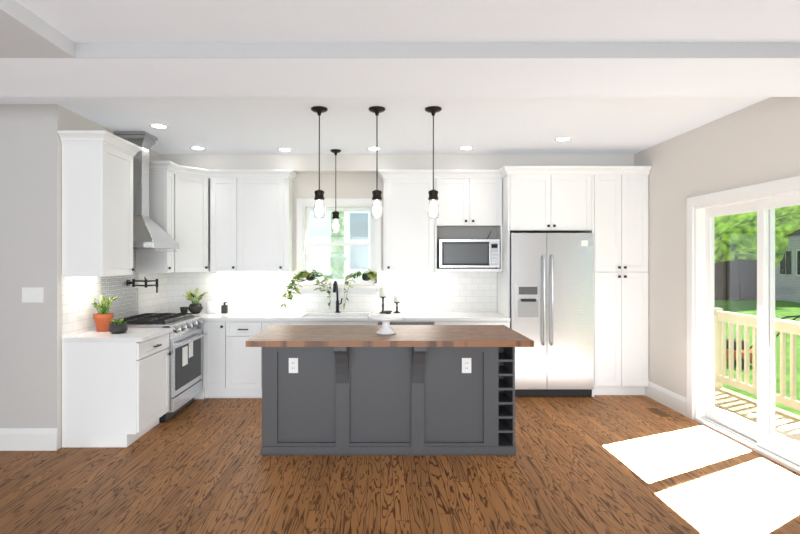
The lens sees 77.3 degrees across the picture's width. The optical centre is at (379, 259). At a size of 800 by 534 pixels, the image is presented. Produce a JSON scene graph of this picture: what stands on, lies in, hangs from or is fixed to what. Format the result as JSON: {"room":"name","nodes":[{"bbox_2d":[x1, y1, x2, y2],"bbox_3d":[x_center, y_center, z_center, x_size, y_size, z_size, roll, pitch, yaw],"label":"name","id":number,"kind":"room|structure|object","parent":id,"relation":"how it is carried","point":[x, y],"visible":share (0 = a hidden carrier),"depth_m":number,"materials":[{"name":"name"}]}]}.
{"room":"kitchen","nodes":[
{"label":"kitchen","id":0,"kind":"room"},
{"bbox_2d":[0,104,160,448],"bbox_3d":[-4.774,0.135,4.964,4.452,2.730,2.033,0,0,0],"label":"wall","id":1,"kind":"structure","parent":0,"point":[30,142],"depth_m":3.95,"materials":[{"name":"beige paint"}]},
{"bbox_2d":[0,428,57,450],"bbox_3d":[-4.723,1.414,3.939,4.355,0.172,0.014,0,0,0],"label":"baseboard","id":2,"kind":"structure","parent":1,"relation":"attached to","point":[11,439],"depth_m":3.93,"materials":[{"name":"white wood"}]},
{"bbox_2d":[22,287,43,302],"bbox_3d":[-2.740,0.276,3.940,0.170,0.120,0.014,0,0,0],"label":"switch plate","id":3,"kind":"object","parent":1,"relation":"attached to","point":[29,294],"visible":1,"depth_m":3.94,"materials":[{"name":"white plastic"}]},
{"bbox_2d":[114,131,178,251],"bbox_3d":[-2.310,-0.655,4.893,0.453,1.141,0.597,0,0,0],"label":"range hood","id":4,"kind":"object","parent":1,"relation":"attached to","point":[147,234],"visible":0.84,"depth_m":4.82,"materials":[{"name":"silver metal"}]},
{"bbox_2d":[61,249,496,337],"bbox_3d":[-0.576,0.650,4.989,3.944,1.700,1.981,0,0,0],"label":"tile backsplash","id":5,"kind":"structure","parent":1,"relation":"attached to","point":[242,291],"depth_m":5.97,"materials":[{"name":"tile"}]},
{"bbox_2d":[76,306,84,316],"bbox_3d":[-2.533,0.431,4.230,0.009,0.080,0.120,0,0,0],"label":"outlet","id":6,"kind":"object","parent":5,"relation":"attached to","point":[80,310],"visible":1,"depth_m":4.23,"materials":[{"name":"white plastic"}]},
{"bbox_2d":[126,277,157,292],"bbox_3d":[-2.391,0.249,4.985,0.292,0.164,0.176,0,0,0],"label":"pot filler","id":7,"kind":"object","parent":5,"relation":"attached to","point":[128,282],"visible":1,"depth_m":5.01,"materials":[{"name":"black metal"}]},
{"bbox_2d":[208,173,382,285],"bbox_3d":[0.201,0.135,6.055,5.798,2.730,0.150,0,0,0],"label":"wall","id":8,"kind":"structure","parent":0,"point":[348,185],"depth_m":5.98,"materials":[{"name":"beige paint"}]},
{"bbox_2d":[295,199,380,293],"bbox_3d":[-0.490,-0.165,6.025,1.041,1.136,0.190,0,0,0],"label":"window","id":9,"kind":"structure","parent":8,"relation":"in","point":[304,206],"depth_m":5.97,"materials":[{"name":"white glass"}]},
{"bbox_2d":[280,269,330,309],"bbox_3d":[-0.854,0.343,5.790,0.586,0.469,0.340,0,0,0],"label":"hanging planter","id":10,"kind":"object","parent":9,"relation":"on","point":[309,276],"visible":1,"depth_m":5.78,"materials":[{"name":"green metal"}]},
{"bbox_2d":[343,269,376,312],"bbox_3d":[-0.223,0.346,5.775,0.376,0.514,0.370,0,0,0],"label":"hanging planter","id":11,"kind":"object","parent":9,"relation":"on","point":[369,275],"visible":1,"depth_m":5.81,"materials":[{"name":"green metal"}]},
{"bbox_2d":[0,97,769,153],"bbox_3d":[-1.950,-1.270,4.575,10.100,0.080,3.110,0,0,0],"label":"ceiling","id":12,"kind":"structure","parent":0,"point":[221,125],"depth_m":4.44,"materials":[{"name":"white paint"}]},
{"bbox_2d":[149,124,168,128],"bbox_3d":[-2.022,-1.226,4.585,0.165,0.005,0.137,0,0,0],"label":"recessed light","id":13,"kind":"object","parent":12,"relation":"in","point":[163,126],"depth_m":4.59,"materials":[{"name":"white"}]},
{"bbox_2d":[189,146,205,149],"bbox_3d":[-1.995,-1.226,5.465,0.171,0.005,0.146,0,0,0],"label":"recessed light","id":14,"kind":"object","parent":12,"relation":"in","point":[193,147],"depth_m":5.49,"materials":[{"name":"white"}]},
{"bbox_2d":[277,148,292,151],"bbox_3d":[-1.052,-1.226,5.565,0.166,0.005,0.152,0,0,0],"label":"recessed light","id":15,"kind":"object","parent":12,"relation":"in","point":[279,149],"depth_m":5.55,"materials":[{"name":"white"}]},
{"bbox_2d":[311,106,327,218],"bbox_3d":[-0.493,-0.783,4.059,0.136,0.892,0.136,0,0,0],"label":"pendant light","id":16,"kind":"object","parent":12,"relation":"hanging from","point":[319,194],"visible":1,"depth_m":4.04,"materials":[{"name":"black metal"}]},
{"bbox_2d":[330,149,340,232],"bbox_3d":[-0.495,-0.766,5.600,0.120,0.927,0.120,0,0,0],"label":"light","id":17,"kind":"object","parent":12,"relation":"hanging from","point":[335,213],"visible":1,"depth_m":5.59,"materials":[{"name":"black metal"}]},
{"bbox_2d":[366,147,381,150],"bbox_3d":[-0.066,-1.226,5.515,0.165,0.005,0.149,0,0,0],"label":"recessed light","id":18,"kind":"object","parent":12,"relation":"in","point":[369,148],"depth_m":5.50,"materials":[{"name":"white"}]},
{"bbox_2d":[369,106,384,218],"bbox_3d":[-0.024,-0.783,4.059,0.136,0.892,0.136,0,0,0],"label":"pendant light","id":19,"kind":"object","parent":12,"relation":"hanging from","point":[376,193],"visible":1,"depth_m":4.05,"materials":[{"name":"black metal"}]},
{"bbox_2d":[425,106,441,218],"bbox_3d":[0.433,-0.783,4.059,0.136,0.892,0.136,0,0,0],"label":"pendant light","id":20,"kind":"object","parent":12,"relation":"hanging from","point":[433,194],"visible":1,"depth_m":4.04,"materials":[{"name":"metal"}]},
{"bbox_2d":[458,146,473,149],"bbox_3d":[0.944,-1.226,5.465,0.165,0.005,0.146,0,0,0],"label":"recessed light","id":21,"kind":"object","parent":12,"relation":"in","point":[464,147],"depth_m":5.49,"materials":[{"name":"white"}]},
{"bbox_2d":[554,137,571,141],"bbox_3d":[1.854,-1.226,5.080,0.163,0.005,0.169,0,0,0],"label":"recessed light","id":22,"kind":"object","parent":12,"relation":"in","point":[560,139],"depth_m":5.09,"materials":[{"name":"white"}]},
{"bbox_2d":[161,154,633,172],"bbox_3d":[0.201,-1.131,5.889,5.494,0.193,0.178,0,0,0],"label":"wall","id":23,"kind":"structure","parent":0,"point":[299,163],"depth_m":5.80,"materials":[{"name":"paint"}]},
{"bbox_2d":[0,395,799,533],"bbox_3d":[-1.950,1.530,1.315,10.100,0.060,9.630,0,0,0],"label":"floor","id":24,"kind":"structure","parent":0,"point":[598,464],"depth_m":3.40,"materials":[{"name":"brown wood"}]},
{"bbox_2d":[112,313,206,421],"bbox_3d":[-2.184,1.032,4.966,0.696,0.937,0.752,0,0,0],"label":"range","id":25,"kind":"object","parent":24,"relation":"on","point":[185,340],"visible":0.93,"depth_m":4.83,"materials":[{"name":"silver metal"}]},
{"bbox_2d":[57,130,651,447],"bbox_3d":[0.201,0.239,4.959,5.492,2.522,2.035,0,0,0],"label":"kitchen cabinets","id":26,"kind":"object","parent":24,"relation":"on","point":[115,387],"visible":0.77,"depth_m":5.48,"materials":[{"name":"white wood"}]},
{"bbox_2d":[92,295,116,331],"bbox_3d":[-2.409,0.461,4.369,0.227,0.318,0.202,0,0,0],"label":"potted plant","id":27,"kind":"object","parent":26,"relation":"on","point":[101,319],"visible":0.98,"depth_m":4.33,"materials":[{"name":"green plant"}]},
{"bbox_2d":[108,318,127,333],"bbox_3d":[-2.226,0.555,4.252,0.140,0.131,0.143,0,0,39],"label":"succulent plant","id":28,"kind":"object","parent":26,"relation":"on","point":[116,328],"visible":1,"depth_m":4.21,"materials":[{"name":"green plant"}]},
{"bbox_2d":[180,307,187,312],"bbox_3d":[-2.266,0.583,5.780,0.090,0.075,0.090,0,0,0],"label":"cup","id":29,"kind":"object","parent":26,"relation":"on","point":[182,309],"visible":0.79,"depth_m":5.75,"materials":[{"name":"black ceramic"}]},
{"bbox_2d":[183,288,207,313],"bbox_3d":[-2.153,0.467,5.805,0.250,0.305,0.262,0,0,38],"label":"plant","id":30,"kind":"object","parent":26,"relation":"on","point":[194,308],"visible":1,"depth_m":5.77,"materials":[{"name":"green plant"}]},
{"bbox_2d":[206,301,215,313],"bbox_3d":[-1.970,0.550,5.830,0.110,0.140,0.110,0,0,0],"label":"glass canister","id":31,"kind":"object","parent":26,"relation":"on","point":[210,305],"visible":1,"depth_m":5.79,"materials":[{"name":"white ceramic"}]},
{"bbox_2d":[221,302,227,313],"bbox_3d":[-1.807,0.552,5.810,0.060,0.135,0.060,0,0,0],"label":"soap bottle","id":32,"kind":"object","parent":26,"relation":"on","point":[224,308],"visible":1,"depth_m":5.78,"materials":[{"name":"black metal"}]},
{"bbox_2d":[333,281,342,312],"bbox_3d":[-0.489,0.429,5.806,0.099,0.382,0.248,0,0,0],"label":"faucet","id":33,"kind":"object","parent":26,"relation":"on","point":[335,285],"visible":1,"depth_m":5.88,"materials":[{"name":"black metal"}]},
{"bbox_2d":[380,286,385,313],"bbox_3d":[0.035,0.459,5.820,0.084,0.322,0.084,0,0,0],"label":"candlestick","id":34,"kind":"object","parent":26,"relation":"on","point":[382,288],"visible":0.92,"depth_m":5.79,"materials":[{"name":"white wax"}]},
{"bbox_2d":[393,292,400,312],"bbox_3d":[0.199,0.492,5.850,0.084,0.256,0.084,0,0,0],"label":"candlestick","id":35,"kind":"object","parent":26,"relation":"on","point":[396,294],"visible":1,"depth_m":5.82,"materials":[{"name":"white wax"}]},
{"bbox_2d":[437,232,499,268],"bbox_3d":[1.021,-0.123,5.811,0.688,0.442,0.273,0,0,0],"label":"microwave oven","id":36,"kind":"object","parent":26,"relation":"on","point":[451,253],"visible":0.98,"depth_m":5.70,"materials":[{"name":"silver metal"}]},
{"bbox_2d":[497,166,651,396],"bbox_3d":[2.146,0.239,5.700,1.603,2.522,0.553,0,0,0],"label":"tall cabinet","id":37,"kind":"object","parent":26,"relation":"in","point":[610,203],"depth_m":5.49,"materials":[{"name":"white wood"}]},
{"bbox_2d":[246,325,533,455],"bbox_3d":[0.070,1.040,4.021,2.066,0.920,0.878,0,0,0],"label":"kitchen island","id":38,"kind":"object","parent":24,"relation":"on","point":[338,390],"visible":1,"depth_m":3.87,"materials":[{"name":"grey wood"}]},
{"bbox_2d":[367,314,404,334],"bbox_3d":[0.047,0.510,3.946,0.296,0.137,0.296,0,0,0],"label":"cake stand","id":39,"kind":"object","parent":38,"relation":"on","point":[385,329],"visible":1,"depth_m":3.91,"materials":[{"name":"white ceramic"}]},
{"bbox_2d":[510,233,592,395],"bbox_3d":[1.874,0.597,5.668,0.889,1.781,0.598,0,0,0],"label":"refrigerator","id":40,"kind":"object","parent":24,"relation":"on","point":[551,274],"visible":0.94,"depth_m":5.43,"materials":[{"name":"silver metal"}]},
{"bbox_2d":[646,408,671,416],"bbox_3d":[2.745,1.496,4.925,0.110,0.007,0.270,0,0,0],"label":"floor vent","id":41,"kind":"object","parent":24,"relation":"in","point":[657,411],"visible":1,"depth_m":4.90,"materials":[{"name":"gold metal"}]},
{"bbox_2d":[0,0,799,57],"bbox_3d":[-1.950,-1.180,-0.450,10.100,0.260,6.100,0,0,0],"label":"ceiling","id":42,"kind":"structure","parent":0,"point":[28,28],"depth_m":2.44,"materials":[{"name":"white paint"}]},
{"bbox_2d":[0,58,799,96],"bbox_3d":[-1.950,-1.180,2.910,10.100,0.260,0.620,0,0,0],"label":"beam","id":43,"kind":"structure","parent":0,"point":[19,77],"depth_m":2.86,"materials":[{"name":"white paint"}]},
{"bbox_2d":[634,97,799,419],"bbox_3d":[3.025,0.110,1.240,0.150,2.780,9.480,0,0,0],"label":"wall","id":44,"kind":"structure","parent":0,"point":[757,143],"depth_m":4.83,"materials":[{"name":"beige paint"}]},
{"bbox_2d":[645,381,686,416],"bbox_3d":[2.942,1.414,5.205,0.014,0.172,0.830,0,0,0],"label":"baseboard","id":45,"kind":"structure","parent":44,"relation":"attached to","point":[678,403],"depth_m":5.10,"materials":[{"name":"white wood"}]},
{"bbox_2d":[687,176,799,473],"bbox_3d":[3.015,0.455,3.925,0.170,2.090,1.710,0,0,0],"label":"door frame","id":46,"kind":"structure","parent":44,"relation":"attached to","point":[760,438],"depth_m":4.20,"materials":[{"name":"white wood"}]},
{"label":"outside","id":47,"kind":"structure","parent":0,"visible":0},
{"bbox_2d":[714,300,799,415],"bbox_3d":[15.000,2.000,25.000,90.000,0.100,110.000,0,0,0],"label":"ground","id":48,"kind":"structure","parent":47,"point":[782,308],"depth_m":12.42,"materials":[{"name":"green plant"}]},
{"bbox_2d":[309,211,369,278],"bbox_3d":[-2.500,-1.525,14.970,19.000,6.950,6.060,0,0,0],"label":"neighbouring building","id":49,"kind":"structure","parent":48,"relation":"on","point":[356,223],"depth_m":12.00,"materials":[{"name":"white"}]},
{"bbox_2d":[323,205,799,278],"bbox_3d":[14.944,-7.003,31.887,44.617,17.933,26.167,0,0,-21],"label":"trees","id":50,"kind":"object","parent":48,"relation":"on","point":[735,236],"visible":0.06,"depth_m":21.91,"materials":[{"name":"green plant"}]},
{"bbox_2d":[714,259,756,299],"bbox_3d":[2.000,0.925,24.390,36.120,2.050,0.120,0,0,0],"label":"fence","id":51,"kind":"object","parent":48,"relation":"on","point":[733,279],"visible":0.04,"depth_m":24.40,"materials":[{"name":"grey wood"}]},
{"bbox_2d":[714,308,799,446],"bbox_3d":[3.652,1.270,3.986,1.095,1.360,4.863,0,0,0],"label":"deck","id":52,"kind":"object","parent":48,"relation":"on","point":[787,424],"visible":0.31,"depth_m":5.50,"materials":[{"name":"brown wood"}]},
{"bbox_2d":[726,315,799,368],"bbox_3d":[6.723,1.444,9.035,0.680,1.012,1.344,0,0,-25],"label":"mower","id":53,"kind":"object","parent":48,"relation":"on","point":[795,316],"visible":0.3,"depth_m":9.03,"materials":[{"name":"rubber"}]},
{"bbox_2d":[775,229,799,301],"bbox_3d":[21.625,-0.225,21.200,5.150,4.350,6.800,0,0,0],"label":"shed","id":54,"kind":"object","parent":48,"relation":"on","point":[787,273],"visible":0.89,"depth_m":23.51,"materials":[{"name":"grey wood"}]}
]}

